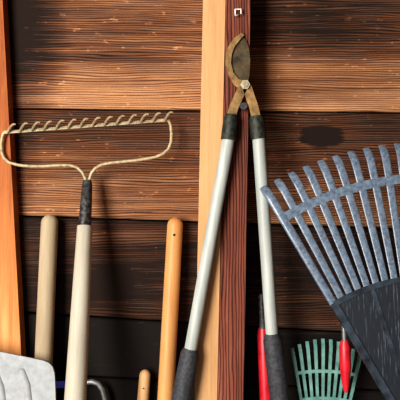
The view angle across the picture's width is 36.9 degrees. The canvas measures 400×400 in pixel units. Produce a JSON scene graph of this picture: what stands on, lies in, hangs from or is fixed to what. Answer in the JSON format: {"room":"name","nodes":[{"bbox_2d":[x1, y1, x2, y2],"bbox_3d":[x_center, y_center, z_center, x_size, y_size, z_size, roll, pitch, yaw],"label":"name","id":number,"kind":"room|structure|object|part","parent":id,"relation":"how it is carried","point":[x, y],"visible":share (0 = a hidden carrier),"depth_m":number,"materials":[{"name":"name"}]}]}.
{"room":"garden tool shed","nodes":[
{"label":"garden tool shed","id":0,"kind":"room"},
{"bbox_2d":[0,0,399,399],"bbox_3d":[0.000,0.200,1.181,3.200,2.600,0.141,0,0,0],"label":"wall","id":1,"kind":"structure","parent":0,"point":[324,79],"depth_m":1.20,"materials":[{"name":"brown wood"}]},
{"bbox_3d":[0.000,0.200,1.237,3.200,2.600,0.030,0,0,0],"label":"sheathing panel","id":2,"kind":"part","parent":1,"relation":"part of","materials":[{"name":"brown wood"}]},
{"bbox_2d":[171,33,288,399],"bbox_3d":[0.057,0.062,1.097,0.233,0.738,0.044,0,0,-7],"label":"loppers","id":3,"kind":"object","parent":1,"relation":"hanging from","point":[238,65],"visible":1,"depth_m":1.09,"materials":[{"name":"metal"}]},
{"bbox_2d":[234,8,241,15],"bbox_3d":[0.070,-0.345,1.108,0.014,0.014,0.014,0,0,0],"label":"wall hook","id":4,"kind":"object","parent":1,"relation":"attached to","point":[240,9],"visible":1,"depth_m":1.10,"materials":[{"name":"white metal"}]},
{"bbox_3d":[0.000,1.540,-0.370,3.400,0.080,3.260,0,0,0],"label":"floor","id":5,"kind":"structure","parent":0,"visible":0},
{"bbox_2d":[0,351,56,399],"bbox_3d":[-0.535,0.845,1.018,0.606,1.292,0.233,0,0,0],"label":"snow shovel","id":6,"kind":"object","parent":5,"relation":"on","point":[21,377],"visible":1,"depth_m":1.10,"materials":[{"name":"grey plastic"}]},
{"bbox_2d":[34,215,57,364],"bbox_3d":[-0.311,0.755,1.113,0.037,1.453,0.161,0,0,15],"label":"handle","id":7,"kind":"object","parent":5,"relation":"on","point":[45,315],"visible":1,"depth_m":1.15,"materials":[{"name":"beige wood"}]},
{"bbox_2d":[56,379,107,399],"bbox_3d":[-0.255,0.923,1.178,0.152,1.144,0.013,0,0,0],"label":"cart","id":8,"kind":"object","parent":5,"relation":"on","point":[59,384],"visible":0.43,"depth_m":1.17,"materials":[{"name":"grey metal"}]},
{"bbox_2d":[0,111,172,399],"bbox_3d":[-0.218,0.665,0.932,0.337,1.662,0.461,0,0,0],"label":"rake","id":9,"kind":"object","parent":5,"relation":"on","point":[77,355],"visible":1,"depth_m":1.10,"materials":[{"name":"metal"}]},
{"bbox_2d":[137,369,150,399],"bbox_3d":[-0.152,0.907,1.140,0.141,1.148,0.025,0,0,-41],"label":"handle","id":10,"kind":"object","parent":5,"relation":"on","point":[145,375],"visible":1,"depth_m":1.17,"materials":[{"name":"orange wood"}]},
{"bbox_2d":[157,217,182,399],"bbox_3d":[-0.086,0.758,1.117,0.034,1.447,0.169,0,0,33],"label":"handle","id":11,"kind":"object","parent":5,"relation":"on","point":[169,326],"visible":0.99,"depth_m":1.15,"materials":[{"name":"brown wood"}]},
{"bbox_2d":[257,293,269,399],"bbox_3d":[0.147,0.836,1.148,0.082,1.311,0.024,0,0,36],"label":"handle","id":12,"kind":"object","parent":5,"relation":"on","point":[264,394],"visible":0.71,"depth_m":1.16,"materials":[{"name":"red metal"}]},
{"bbox_2d":[290,325,360,399],"bbox_3d":[0.244,0.835,1.116,0.138,1.312,0.104,0,0,0],"label":"rake","id":13,"kind":"object","parent":5,"relation":"on","point":[316,370],"depth_m":1.15,"materials":[{"name":"teal plastic"}]},
{"bbox_3d":[0.267,0.267,1.104,0.022,0.175,0.021,0,0,0],"label":"red tool handle","id":14,"kind":"part","parent":13,"relation":"part of","materials":[{"name":"red plastic"}]},
{"bbox_2d":[260,143,399,399],"bbox_3d":[0.407,0.694,0.957,0.601,1.599,0.249,0,0,0],"label":"rake","id":15,"kind":"object","parent":5,"relation":"on","point":[369,314],"visible":1,"depth_m":1.03,"materials":[{"name":"metal"}]}
]}

